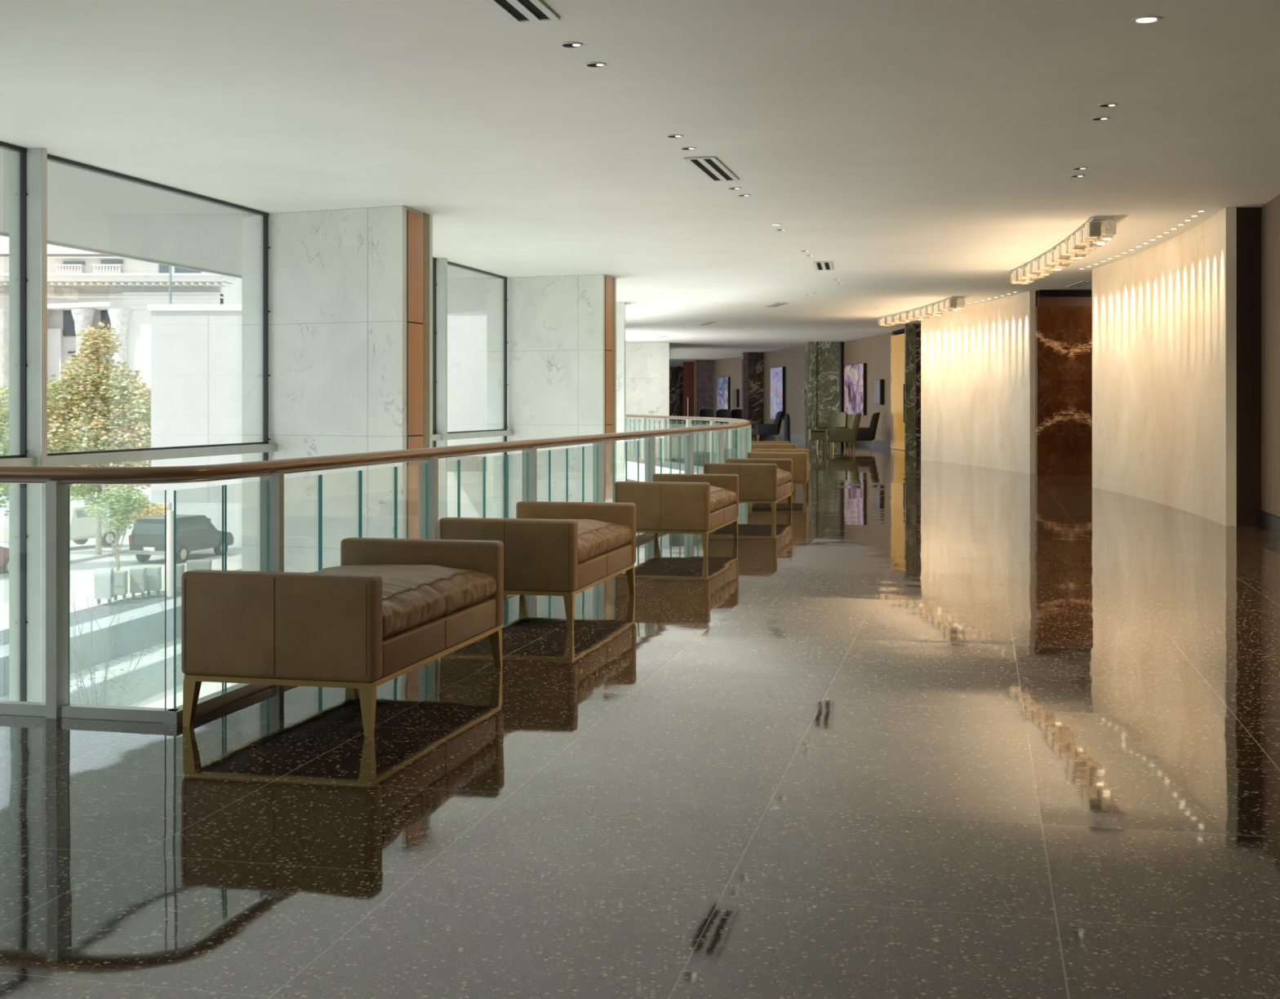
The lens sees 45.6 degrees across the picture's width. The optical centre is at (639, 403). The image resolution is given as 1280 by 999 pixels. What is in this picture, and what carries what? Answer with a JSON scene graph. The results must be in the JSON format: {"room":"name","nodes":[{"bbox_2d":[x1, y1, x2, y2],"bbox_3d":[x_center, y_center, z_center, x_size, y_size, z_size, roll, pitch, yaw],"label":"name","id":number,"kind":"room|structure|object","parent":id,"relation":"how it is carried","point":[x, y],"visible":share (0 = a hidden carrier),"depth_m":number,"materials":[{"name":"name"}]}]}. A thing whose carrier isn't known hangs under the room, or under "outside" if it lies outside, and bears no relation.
{"room":"lobby","nodes":[
{"label":"lobby","id":0,"kind":"room"},
{"bbox_2d":[447,471,637,518],"bbox_3d":[-2.000,4.940,47.000,9.000,6.400,0.200,0,0,0],"label":"wall","id":1,"kind":"structure","parent":0,"point":[471,482],"depth_m":46.90,"materials":[{"name":"white paint"}]},
{"bbox_2d":[616,302,625,481],"bbox_3d":[-1.298,3.020,33.071,2.468,10.340,0.834,0,0,23],"label":"pier","id":2,"kind":"object","parent":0,"point":[620,306],"visible":0.07,"depth_m":32.24,"materials":[{"name":"concrete"}]},
{"bbox_2d":[0,426,1279,998],"bbox_3d":[1.800,1.540,40.750,24.400,0.400,102.500,0,0,0],"label":"floor","id":3,"kind":"structure","parent":0,"point":[922,729],"depth_m":5.22,"materials":[{"name":"stone"}]},
{"bbox_2d":[241,205,432,573],"bbox_3d":[-3.455,3.020,17.397,2.326,10.340,0.917,0,0,24],"label":"pier","id":4,"kind":"object","parent":3,"relation":"on","point":[350,291],"visible":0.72,"depth_m":16.92,"materials":[{"name":"stone"}]},
{"bbox_2d":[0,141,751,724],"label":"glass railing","id":5,"kind":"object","parent":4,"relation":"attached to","point":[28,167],"depth_m":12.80,"materials":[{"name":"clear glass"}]},
{"bbox_2d":[181,537,503,736],"bbox_3d":[-1.299,1.018,7.045,0.863,0.643,1.704,0,0,13],"label":"leather bench","id":6,"kind":"object","parent":3,"relation":"on","point":[391,608],"visible":1,"depth_m":6.28,"materials":[{"name":"brown leather"}]},
{"bbox_2d":[309,564,496,639],"bbox_3d":[-1.299,0.879,7.045,0.862,0.193,1.450,0,0,13],"label":"cushion","id":7,"kind":"object","parent":6,"relation":"on","point":[417,599],"depth_m":7.03,"materials":[{"name":"leather"}]},
{"bbox_2d":[438,501,635,628],"bbox_3d":[-0.628,1.018,10.004,0.863,0.643,1.704,0,0,13],"label":"leather bench","id":8,"kind":"object","parent":3,"relation":"on","point":[566,549],"visible":0.82,"depth_m":9.22,"materials":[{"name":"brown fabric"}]},
{"bbox_2d":[573,519,632,563],"bbox_3d":[-0.628,0.879,10.004,0.862,0.193,1.450,0,0,13],"label":"cushion","id":9,"kind":"object","parent":8,"relation":"on","point":[599,540],"depth_m":10.00,"materials":[{"name":"leather"}]},
{"bbox_2d":[487,274,616,518],"bbox_3d":[-1.514,3.020,26.159,2.336,10.340,0.931,0,0,23],"label":"pier","id":10,"kind":"object","parent":3,"relation":"on","point":[562,330],"visible":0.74,"depth_m":25.68,"materials":[{"name":"stone"}]},
{"bbox_2d":[432,257,513,520],"bbox_3d":[-3.114,3.020,22.085,0.308,10.340,7.990,0,0,13],"label":"window","id":11,"kind":"structure","parent":10,"relation":"attached to","point":[441,435],"depth_m":22.50,"materials":[{"name":"clear glass"}]},
{"bbox_2d":[626,461,699,481],"bbox_3d":[-0.911,1.621,22.636,5.054,0.538,32.354,0,0,11],"label":"trim","id":12,"kind":"structure","parent":3,"relation":"attached to","point":[632,467],"depth_m":37.00,"materials":[{"name":"white paint"}]},
{"bbox_2d":[613,473,738,555],"bbox_3d":[0.372,1.018,14.325,0.863,0.643,1.704,0,0,13],"label":"leather bench","id":13,"kind":"object","parent":3,"relation":"on","point":[702,504],"visible":0.91,"depth_m":13.52,"materials":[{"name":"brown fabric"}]},
{"bbox_2d":[710,485,737,512],"bbox_3d":[0.372,0.879,14.325,0.862,0.193,1.450,0,0,13],"label":"cushion","id":14,"kind":"object","parent":13,"relation":"on","point":[723,499],"depth_m":14.38,"materials":[{"name":"leather"}]},
{"bbox_2d":[683,361,693,427],"bbox_3d":[2.500,-0.395,77.252,0.620,3.450,0.175,0,0,0],"label":"door","id":15,"kind":"structure","parent":3,"relation":"on","point":[688,366],"depth_m":77.26,"materials":[{"name":"red wood"}]},
{"bbox_2d":[697,408,715,435],"bbox_3d":[2.911,0.787,66.078,0.750,1.105,0.977,0,0,-6],"label":"armchair","id":16,"kind":"object","parent":3,"relation":"on","point":[704,412],"visible":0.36,"depth_m":66.36,"materials":[{"name":"black fabric"}]},
{"bbox_2d":[715,408,731,425],"bbox_3d":[3.547,0.787,64.878,0.750,1.105,0.977,0,0,6],"label":"armchair","id":17,"kind":"object","parent":3,"relation":"on","point":[722,413],"visible":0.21,"depth_m":65.18,"materials":[{"name":"black fabric"}]},
{"bbox_2d":[730,408,742,431],"bbox_3d":[4.308,0.787,66.078,0.750,1.105,0.977,0,0,-6],"label":"armchair","id":18,"kind":"object","parent":3,"relation":"on","point":[735,413],"visible":0.16,"depth_m":66.40,"materials":[{"name":"black fabric"}]},
{"bbox_2d":[703,458,792,519],"bbox_3d":[1.333,1.018,18.521,0.863,0.643,1.704,0,0,12],"label":"leather bench","id":19,"kind":"object","parent":3,"relation":"on","point":[760,480],"visible":0.66,"depth_m":17.69,"materials":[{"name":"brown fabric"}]},
{"bbox_2d":[777,468,791,486],"bbox_3d":[1.333,0.879,18.521,0.862,0.193,1.450,0,0,12],"label":"cushion","id":20,"kind":"object","parent":19,"relation":"on","point":[784,475],"depth_m":18.59,"materials":[{"name":"leather"}]},
{"bbox_2d":[755,410,783,441],"bbox_3d":[4.596,0.797,53.900,0.973,1.085,0.750,0,0,0],"label":"armchair","id":21,"kind":"object","parent":3,"relation":"on","point":[774,428],"visible":0.99,"depth_m":53.53,"materials":[{"name":"black fabric"}]},
{"bbox_2d":[751,441,795,452],"bbox_3d":[2.326,1.018,27.462,0.863,0.643,1.704,0,0,2],"label":"leather bench","id":22,"kind":"object","parent":3,"relation":"on","point":[754,445],"visible":0.09,"depth_m":26.62,"materials":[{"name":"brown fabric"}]},
{"bbox_2d":[746,448,808,497],"bbox_3d":[2.068,1.018,22.648,0.863,0.643,1.704,0,0,7],"label":"leather bench","id":23,"kind":"object","parent":3,"relation":"on","point":[800,457],"visible":0.47,"depth_m":21.79,"materials":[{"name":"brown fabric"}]},
{"bbox_2d":[783,413,791,442],"bbox_3d":[5.080,0.840,52.600,0.260,1.000,0.256,0,0,0],"label":"litter bin","id":24,"kind":"object","parent":3,"relation":"on","point":[787,419],"visible":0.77,"depth_m":52.52,"materials":[{"name":"black metal"}]},
{"bbox_2d":[808,429,826,451],"bbox_3d":[5.050,1.035,43.396,0.440,0.610,0.508,0,0,0],"label":"side table","id":25,"kind":"object","parent":3,"relation":"on","point":[814,434],"visible":0.98,"depth_m":43.15,"materials":[{"name":"green wood"}]},
{"bbox_2d":[814,412,848,448],"bbox_3d":[5.907,0.797,46.660,0.750,1.085,0.973,0,0,38],"label":"armchair","id":26,"kind":"object","parent":3,"relation":"on","point":[835,420],"visible":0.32,"depth_m":46.89,"materials":[{"name":"green fabric"}]},
{"bbox_2d":[826,413,862,450],"bbox_3d":[5.856,0.797,43.600,0.973,1.085,0.750,0,0,0],"label":"armchair","id":27,"kind":"object","parent":3,"relation":"on","point":[833,435],"visible":1,"depth_m":43.23,"materials":[{"name":"green fabric"}]},
{"bbox_2d":[847,412,879,448],"bbox_3d":[6.676,0.797,45.489,0.973,1.085,0.750,0,0,9],"label":"armchair","id":28,"kind":"object","parent":3,"relation":"on","point":[864,433],"visible":0.74,"depth_m":45.13,"materials":[{"name":"black fabric"}]},
{"bbox_2d":[0,0,1279,366],"bbox_3d":[2.310,-2.400,40.750,25.380,0.500,102.500,0,0,0],"label":"ceiling","id":29,"kind":"structure","parent":0,"point":[926,151],"depth_m":11.87,"materials":[{"name":"paint"}]},
{"bbox_2d":[484,0,560,23],"bbox_3d":[-0.726,-2.142,7.851,0.275,0.016,1.370,0,0,13],"label":"ceiling vent","id":30,"kind":"object","parent":29,"relation":"in","point":[515,11],"visible":1,"depth_m":8.29,"materials":[{"name":"metal"}]},
{"bbox_2d":[560,41,582,48],"bbox_3d":[-0.410,-2.146,9.119,0.141,0.006,0.141,0,0,0],"label":"recessed light","id":31,"kind":"object","parent":29,"relation":"in","point":[569,44],"visible":1,"depth_m":9.11,"materials":[{"name":"paint"}]},
{"bbox_2d":[584,62,606,67],"bbox_3d":[-0.282,-2.146,9.655,0.141,0.006,0.141,0,0,0],"label":"recessed light","id":32,"kind":"object","parent":29,"relation":"in","point":[591,64],"visible":1,"depth_m":9.65,"materials":[{"name":"paint"}]},
{"bbox_2d":[666,134,683,137],"bbox_3d":[0.278,-2.146,12.232,0.141,0.006,0.141,0,0,0],"label":"recessed light","id":33,"kind":"object","parent":29,"relation":"in","point":[668,135],"visible":1,"depth_m":12.22,"materials":[{"name":"paint"}]},
{"bbox_2d":[680,146,696,150],"bbox_3d":[0.404,-2.146,12.821,0.141,0.006,0.141,0,0,0],"label":"recessed light","id":34,"kind":"object","parent":29,"relation":"in","point":[682,148],"visible":1,"depth_m":12.82,"materials":[{"name":"paint"}]},
{"bbox_2d":[697,322,716,325],"bbox_3d":[1.789,-2.142,40.803,0.275,0.016,1.370,0,0,-8],"label":"ceiling vent","id":35,"kind":"object","parent":29,"relation":"in","point":[704,323],"visible":1,"depth_m":40.75,"materials":[{"name":"metal"}]},
{"bbox_2d":[684,156,738,181],"bbox_3d":[0.665,-2.142,13.940,0.275,0.016,1.370,0,0,13],"label":"ceiling vent","id":36,"kind":"object","parent":29,"relation":"in","point":[710,167],"visible":1,"depth_m":13.88,"materials":[{"name":"metal"}]},
{"bbox_2d":[764,302,789,307],"bbox_3d":[2.964,-2.142,33.077,0.275,0.016,1.370,0,0,-7],"label":"ceiling vent","id":37,"kind":"object","parent":29,"relation":"in","point":[775,304],"visible":1,"depth_m":33.01,"materials":[{"name":"metal"}]},
{"bbox_2d":[813,261,833,270],"bbox_3d":[2.852,-2.142,23.686,0.275,0.016,1.370,0,0,8],"label":"ceiling vent","id":38,"kind":"object","parent":29,"relation":"in","point":[819,265],"visible":1,"depth_m":23.56,"materials":[{"name":"metal"}]},
{"bbox_2d":[876,296,964,326],"bbox_3d":[6.283,-2.034,34.253,0.450,0.229,7.524,0,0,-2],"label":"light","id":39,"kind":"object","parent":29,"relation":"hanging from","point":[953,303],"visible":1,"depth_m":33.57,"materials":[{"name":"glass"}]},
{"bbox_2d":[1008,216,1116,284],"bbox_3d":[5.775,-2.034,21.094,0.406,0.229,7.257,0,0,6],"label":"light","id":40,"kind":"object","parent":29,"relation":"hanging from","point":[1097,231],"visible":1,"depth_m":19.85,"materials":[{"name":"paint"}]},
{"bbox_2d":[1065,280,1092,287],"bbox_3d":[7.908,-2.142,27.268,0.275,0.016,1.370,0,0,3],"label":"ceiling vent","id":41,"kind":"object","parent":29,"relation":"in","point":[1082,283],"visible":0.83,"depth_m":27.27,"materials":[{"name":"metal"}]},
{"bbox_2d":[1090,116,1110,120],"bbox_3d":[3.466,-2.146,11.478,0.141,0.006,0.141,0,0,0],"label":"recessed light","id":42,"kind":"object","parent":29,"relation":"in","point":[1097,118],"visible":1,"depth_m":11.47,"materials":[{"name":"paint"}]},
{"bbox_2d":[1097,102,1117,107],"bbox_3d":[3.364,-2.146,10.961,0.141,0.006,0.141,0,0,0],"label":"recessed light","id":43,"kind":"object","parent":29,"relation":"in","point":[1107,104],"visible":1,"depth_m":10.96,"materials":[{"name":"paint"}]},
{"bbox_2d":[1131,15,1161,23],"bbox_3d":[2.832,-2.146,8.521,0.159,0.006,0.159,0,0,0],"label":"recessed light","id":44,"kind":"object","parent":29,"relation":"in","point":[1142,20],"visible":1,"depth_m":8.52,"materials":[{"name":"paint"}]},
{"bbox_2d":[625,342,669,441],"bbox_3d":[-2.500,3.020,54.200,7.060,10.340,0.900,0,0,0],"label":"wall","id":45,"kind":"structure","parent":0,"point":[646,364],"depth_m":53.75,"materials":[{"name":"stone"}]},
{"bbox_2d":[669,366,683,426],"bbox_3d":[7.000,-0.405,88.000,26.000,3.490,0.300,0,0,0],"label":"wall","id":46,"kind":"structure","parent":0,"point":[676,373],"depth_m":87.84,"materials":[{"name":"stone"}]},
{"bbox_2d":[697,360,713,426],"bbox_3d":[3.290,-0.405,75.400,0.920,3.490,0.800,0,0,0],"label":"pillar","id":47,"kind":"structure","parent":0,"point":[704,367],"depth_m":75.01,"materials":[{"name":"stone"}]},
{"bbox_2d":[693,360,697,426],"bbox_3d":[2.765,-0.405,75.400,0.130,3.490,0.900,0,0,0],"label":"pillar","id":48,"kind":"structure","parent":47,"relation":"attached to","point":[695,361],"depth_m":74.95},
{"bbox_2d":[713,356,742,417],"bbox_3d":[4.223,-0.405,72.218,0.200,3.490,6.914,0,0,-10],"label":"wall","id":49,"kind":"structure","parent":0,"point":[731,367],"depth_m":71.43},
{"bbox_2d":[716,377,729,410],"bbox_3d":[3.974,-0.419,72.675,0.105,1.677,2.256,0,0,-10],"label":"painting","id":50,"kind":"object","parent":49,"relation":"attached to","point":[722,383],"visible":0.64,"depth_m":72.38},
{"bbox_2d":[733,389,738,407],"bbox_3d":[4.418,-0.257,70.261,0.105,0.838,0.722,0,0,-10],"label":"framed panel","id":51,"kind":"object","parent":49,"relation":"attached to","point":[735,392],"visible":1,"depth_m":70.02,"materials":[{"name":"mirror"}]},
{"bbox_2d":[742,351,748,420],"bbox_3d":[4.410,-0.405,64.000,0.220,3.490,0.900,0,0,0],"label":"pillar","id":52,"kind":"structure","parent":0,"point":[744,354],"depth_m":63.55,"materials":[{"name":"stone"}]},
{"bbox_2d":[748,352,763,435],"bbox_3d":[4.935,-0.405,64.000,0.830,3.490,0.800,0,0,0],"label":"pillar","id":53,"kind":"structure","parent":0,"point":[755,359],"depth_m":63.60,"materials":[{"name":"stone"}]},
{"bbox_2d":[763,346,804,434],"bbox_3d":[5.749,-0.405,60.264,0.200,3.490,7.580,0,0,-8],"label":"wall","id":54,"kind":"structure","parent":0,"point":[793,358],"depth_m":59.00,"materials":[{"name":"paint"}]},
{"bbox_2d":[770,366,785,419],"bbox_3d":[5.495,-0.410,60.873,0.106,2.084,2.088,0,0,-8],"label":"painting","id":55,"kind":"object","parent":54,"relation":"attached to","point":[777,374],"visible":0.89,"depth_m":60.65},
{"bbox_2d":[763,432,804,439],"bbox_3d":[5.635,1.245,60.248,0.030,0.190,7.580,0,0,-8],"label":"baseboard","id":56,"kind":"structure","parent":54,"relation":"attached to","point":[794,436],"depth_m":58.37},
{"bbox_2d":[816,342,839,442],"bbox_3d":[6.500,-0.405,53.200,0.800,3.490,0.800,0,0,0],"label":"pillar","id":57,"kind":"structure","parent":0,"point":[827,353],"depth_m":52.80,"materials":[{"name":"green stone"}]},
{"bbox_2d":[804,342,816,442],"bbox_3d":[5.960,-0.405,53.200,0.280,3.490,0.900,0,0,0],"label":"pillar","id":58,"kind":"structure","parent":57,"relation":"attached to","point":[810,347],"depth_m":52.75,"materials":[{"name":"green stone"}]},
{"bbox_2d":[839,332,902,441],"bbox_3d":[7.400,-0.405,49.707,0.200,3.490,8.621,0,0,-4],"label":"wall","id":59,"kind":"structure","parent":0,"point":[874,351],"depth_m":48.46,"materials":[{"name":"paint"}]},
{"bbox_2d":[844,363,866,415],"bbox_3d":[7.163,-0.469,50.767,0.105,1.679,3.043,0,0,-4],"label":"painting","id":60,"kind":"object","parent":59,"relation":"attached to","point":[855,375],"visible":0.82,"depth_m":50.51},
{"bbox_2d":[846,440,890,448],"bbox_3d":[7.285,1.245,49.699,0.030,0.190,8.621,0,0,-4],"label":"baseboard","id":61,"kind":"structure","parent":59,"relation":"attached to","point":[874,442],"depth_m":47.83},
{"bbox_2d":[873,379,884,404],"bbox_3d":[7.398,-0.354,47.258,0.125,0.782,0.960,0,0,-4],"label":"framed panel","id":62,"kind":"object","parent":59,"relation":"attached to","point":[878,384],"visible":1,"depth_m":46.95,"materials":[{"name":"mirror"}]},
{"bbox_2d":[890,333,904,450],"bbox_3d":[7.510,-0.340,44.201,0.150,3.340,2.355,0,0,-2],"label":"door","id":63,"kind":"structure","parent":59,"relation":"in","point":[897,342],"depth_m":44.41,"materials":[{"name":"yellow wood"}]},
{"bbox_2d":[892,328,904,334],"bbox_3d":[7.600,-2.110,44.300,0.120,0.080,2.500,0,0,0],"label":"trim","id":64,"kind":"structure","parent":59,"relation":"attached to","point":[899,331],"depth_m":44.47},
{"bbox_2d":[904,324,915,453],"bbox_3d":[7.285,-0.405,41.080,0.270,3.490,0.160,0,0,0],"label":"pillar","id":65,"kind":"structure","parent":0,"point":[909,329],"depth_m":41.00,"materials":[{"name":"green stone"}]},
{"bbox_2d":[915,323,920,453],"bbox_3d":[8.210,-0.405,41.000,1.580,3.490,0.200,0,0,0],"label":"pillar","id":66,"kind":"structure","parent":0,"point":[917,325],"depth_m":40.90,"materials":[{"name":"stone"}]},
{"bbox_2d":[920,290,1035,474],"bbox_3d":[7.209,-0.405,32.772,0.265,3.490,7.530,0,0,-5],"label":"wall","id":67,"kind":"structure","parent":0,"point":[978,360],"depth_m":32.35,"materials":[{"name":"paint"}]},
{"bbox_2d":[1037,289,1092,297],"bbox_3d":[10.650,-2.090,28.860,6.200,0.120,0.200,0,0,0],"label":"trim","id":68,"kind":"structure","parent":67,"relation":"attached to","point":[1041,292],"depth_m":28.76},
{"bbox_2d":[1035,306,1092,475],"bbox_3d":[10.645,-0.250,28.800,6.310,3.180,0.120,0,0,0],"label":"wall","id":69,"kind":"structure","parent":0,"point":[1063,334],"depth_m":28.74,"materials":[{"name":"brown stone"}]},
{"bbox_2d":[1036,296,1092,306],"bbox_3d":[10.650,-1.935,28.900,6.200,0.190,0.140,0,0,0],"label":"trim","id":70,"kind":"structure","parent":69,"relation":"attached to","point":[1041,300],"depth_m":28.83,"materials":[{"name":"wood"}]},
{"bbox_2d":[1092,207,1236,526],"bbox_3d":[6.970,-0.405,20.545,0.276,3.490,7.782,0,0,6],"label":"wall","id":71,"kind":"structure","parent":0,"point":[1164,314],"depth_m":19.86,"materials":[{"name":"paint"}]},
{"bbox_2d":[1236,207,1261,526],"bbox_3d":[10.514,-0.405,20.550,7.972,3.490,7.741,0,0,0],"label":"wall","id":72,"kind":"structure","parent":0,"point":[1248,219],"depth_m":16.68,"materials":[{"name":"brown wood"}]},
{"bbox_2d":[1261,194,1279,517],"bbox_3d":[3.842,-0.405,3.378,0.200,3.490,27.705,0,0,13],"label":"wall","id":73,"kind":"structure","parent":0,"point":[1270,211],"depth_m":16.07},
{"bbox_2d":[1257,509,1279,536],"bbox_3d":[3.588,1.250,3.434,0.309,0.180,27.705,0,0,13],"label":"baseboard","id":74,"kind":"structure","parent":73,"relation":"attached to","point":[1270,522],"depth_m":16.00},
{"label":"outside","id":75,"kind":"structure","parent":0,"visible":0},
{"bbox_2d":[147,304,487,502],"bbox_3d":[-9.000,1.660,51.960,12.960,9.580,8.100,0,0,0],"label":"building wing","id":76,"kind":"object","parent":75,"point":[196,349],"visible":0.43,"depth_m":48.01,"materials":[{"name":"stone"}]},
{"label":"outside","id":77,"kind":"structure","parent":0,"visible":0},
{"bbox_2d":[0,147,498,314],"bbox_3d":[-6.850,-2.280,11.163,3.544,0.739,44.751,0,0,11],"label":"canopy","id":78,"kind":"object","parent":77,"point":[86,208],"visible":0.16,"depth_m":17.23,"materials":[{"name":"paint"}]},
{"bbox_2d":[0,231,241,278],"bbox_3d":[-8.382,-2.315,11.202,0.637,0.870,44.261,0,0,11],"label":"trim","id":79,"kind":"structure","parent":78,"relation":"attached to","point":[4,234],"depth_m":19.74,"materials":[{"name":"paint"}]},
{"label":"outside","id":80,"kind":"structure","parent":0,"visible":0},
{"bbox_2d":[127,681,238,708],"bbox_3d":[-8.000,8.290,24.000,40.000,0.200,70.000,0,0,0],"label":"ground","id":81,"kind":"structure","parent":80,"point":[206,688],"depth_m":42.60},
{"bbox_2d":[0,606,181,697],"bbox_3d":[-15.394,7.265,44.328,1.000,1.850,44.652,0,0,9],"label":"wall","id":82,"kind":"structure","parent":81,"relation":"on","point":[135,632],"depth_m":43.83,"materials":[{"name":"concrete"}]},
{"bbox_2d":[0,596,181,658],"bbox_3d":[-15.394,6.330,44.328,1.020,0.020,44.652,0,0,9],"label":"trim","id":83,"kind":"structure","parent":82,"relation":"on","point":[139,613],"depth_m":44.70,"materials":[{"name":"concrete"}]},
{"bbox_2d":[0,637,181,701],"bbox_3d":[-14.219,7.750,44.142,1.380,0.880,44.652,0,0,9],"label":"gravel","id":84,"kind":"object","parent":81,"relation":"on","point":[156,653],"visible":0.22,"depth_m":42.79,"materials":[{"name":"gravel"}]},
{"bbox_2d":[70,588,181,706],"bbox_3d":[-12.791,6.321,35.957,3.904,3.763,4.175,0,0,19],"label":"bare shrub","id":85,"kind":"object","parent":81,"relation":"on","point":[91,679],"visible":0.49,"depth_m":36.22,"materials":[{"name":"plant"}]},
{"bbox_2d":[70,653,185,706],"bbox_3d":[-13.478,7.740,44.024,0.120,0.900,44.652,0,0,9],"label":"wall","id":86,"kind":"structure","parent":81,"relation":"on","point":[157,668],"depth_m":41.78,"materials":[{"name":"concrete"}]},
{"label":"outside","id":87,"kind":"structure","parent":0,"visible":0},
{"bbox_2d":[0,491,241,550],"bbox_3d":[0.000,6.640,130.000,220.000,0.200,140.000,0,0,0],"label":"ground","id":88,"kind":"structure","parent":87,"point":[213,511],"depth_m":89.18,"materials":[{"name":"concrete"}]},
{"bbox_2d":[0,235,241,492],"bbox_3d":[-44.111,-3.618,119.250,28.258,21.108,17.500,0,0,0],"label":"stone building","id":89,"kind":"structure","parent":88,"relation":"on","point":[86,288],"depth_m":112.41,"materials":[{"name":"stone"}]},
{"bbox_2d":[0,568,241,646],"bbox_3d":[-16.826,6.570,44.556,1.900,0.340,44.652,0,0,9],"label":"gravel","id":90,"kind":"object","parent":88,"relation":"on","point":[100,611],"visible":0.02,"depth_m":47.62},
{"bbox_2d":[94,568,114,604],"bbox_3d":[-17.050,5.807,48.500,0.500,1.149,0.500,0,0,-7],"label":"box","id":91,"kind":"object","parent":90,"relation":"on","point":[104,577],"visible":1,"depth_m":48.27,"materials":[{"name":"grey paint"}]},
{"bbox_2d":[114,570,128,600],"bbox_3d":[-16.886,5.908,49.493,0.420,0.942,0.435,0,0,-7],"label":"newspaper box","id":92,"kind":"object","parent":90,"relation":"on","point":[121,577],"visible":0.78,"depth_m":49.30,"materials":[{"name":"green paint"}]},
{"bbox_2d":[129,567,146,599],"bbox_3d":[-16.461,5.885,49.993,0.460,0.990,0.435,0,0,-7],"label":"newspaper box","id":93,"kind":"object","parent":90,"relation":"on","point":[138,575],"visible":0.98,"depth_m":49.80,"materials":[{"name":"grey paint"}]},
{"bbox_2d":[146,566,161,596],"bbox_3d":[-16.152,5.898,50.593,0.460,0.963,0.435,0,0,-7],"label":"newspaper box","id":94,"kind":"object","parent":90,"relation":"on","point":[153,573],"visible":1,"depth_m":50.39,"materials":[{"name":"green paint"}]},
{"bbox_2d":[160,566,164,591],"bbox_3d":[-16.182,5.890,52.200,0.420,1.000,0.420,0,0,-6],"label":"sign","id":95,"kind":"object","parent":90,"relation":"on","point":[163,575],"visible":0.21,"depth_m":52.02,"materials":[{"name":"white paint"}]},
{"bbox_2d":[166,510,173,596],"bbox_3d":[-15.558,4.965,50.500,0.260,2.850,0.260,0,0,0],"label":"bollard","id":96,"kind":"object","parent":90,"relation":"on","point":[170,513],"visible":0.79,"depth_m":50.39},
{"bbox_2d":[176,564,185,592],"bbox_3d":[-15.627,5.909,51.493,0.420,0.941,0.435,0,0,-7],"label":"newspaper box","id":97,"kind":"object","parent":90,"relation":"on","point":[180,568],"visible":0.3,"depth_m":51.30,"materials":[{"name":"grey paint"}]},
{"bbox_2d":[186,560,212,571],"bbox_3d":[-15.328,5.915,52.993,0.800,0.928,0.435,0,0,-7],"label":"newspaper box","id":98,"kind":"object","parent":90,"relation":"on","point":[191,565],"visible":0.41,"depth_m":52.79,"materials":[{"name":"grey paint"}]},
{"bbox_2d":[168,266,172,510],"bbox_3d":[-24.646,-0.611,80.000,0.180,14.102,0.171,0,0,0],"label":"street lamp pole","id":99,"kind":"object","parent":88,"relation":"on","point":[170,267],"visible":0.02,"depth_m":79.94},
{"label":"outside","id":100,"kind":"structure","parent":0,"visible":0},
{"bbox_2d":[0,550,241,631],"bbox_3d":[-19.344,6.680,44.956,3.200,0.520,44.652,0,0,9],"label":"sidewalk","id":101,"kind":"structure","parent":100,"point":[233,559],"depth_m":51.46,"materials":[{"name":"concrete"}]},
{"bbox_2d":[70,484,151,570],"bbox_3d":[-18.187,4.361,51.969,2.982,4.164,1.499,0,0,0],"label":"street tree","id":102,"kind":"object","parent":101,"relation":"on","point":[108,501],"visible":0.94,"depth_m":51.88,"materials":[{"name":"green plant"}]},
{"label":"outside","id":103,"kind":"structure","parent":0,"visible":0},
{"bbox_2d":[0,546,239,604],"bbox_3d":[-55.492,6.700,50.693,76.134,0.480,55.074,0,0,0],"label":"street","id":104,"kind":"structure","parent":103,"point":[82,574],"depth_m":61.56,"materials":[{"name":"asphalt"}]},
{"bbox_2d":[0,383,8,512],"bbox_3d":[-25.216,2.685,58.071,4.182,7.517,3.580,0,0,8],"label":"street tree","id":105,"kind":"object","parent":104,"relation":"on","point":[4,414],"visible":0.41,"depth_m":57.92,"materials":[{"name":"green plant"}]},
{"bbox_2d":[0,546,8,573],"bbox_3d":[-24.867,5.707,55.942,1.870,1.494,4.620,0,0,16],"label":"parked car","id":106,"kind":"object","parent":104,"relation":"on","point":[4,552],"visible":0.43,"depth_m":56.83,"materials":[{"name":"red paint"}]},
{"bbox_2d":[0,505,126,546],"bbox_3d":[-25.708,5.532,68.000,2.070,1.844,5.400,0,0,30],"label":"pickup truck","id":107,"kind":"object","parent":104,"relation":"on","point":[82,528],"visible":0.35,"depth_m":67.80,"materials":[{"name":"beige paint"}]},
{"bbox_2d":[0,548,129,577],"bbox_3d":[-25.517,6.400,45.935,0.300,0.120,44.652,0,0,9],"label":"trim","id":108,"kind":"structure","parent":104,"relation":"on","point":[123,551],"depth_m":63.12,"materials":[{"name":"concrete"}]},
{"bbox_2d":[8,324,151,555],"bbox_3d":[-23.163,1.540,63.901,7.587,9.806,3.850,0,0,-4],"label":"street tree","id":109,"kind":"object","parent":104,"relation":"on","point":[104,382],"visible":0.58,"depth_m":63.58,"materials":[{"name":"green plant"}]},
{"bbox_2d":[114,498,170,522],"bbox_3d":[-24.242,5.478,74.000,3.027,1.935,1.512,0,0,0],"label":"shrub","id":110,"kind":"object","parent":104,"relation":"on","point":[154,511],"visible":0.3,"depth_m":73.88,"materials":[{"name":"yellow plant"}]},
{"bbox_2d":[128,514,233,563],"bbox_3d":[-19.048,5.532,63.443,2.020,1.844,4.820,0,0,17],"label":"parked car","id":111,"kind":"object","parent":104,"relation":"on","point":[193,532],"visible":0.82,"depth_m":61.84,"materials":[{"name":"paint"}]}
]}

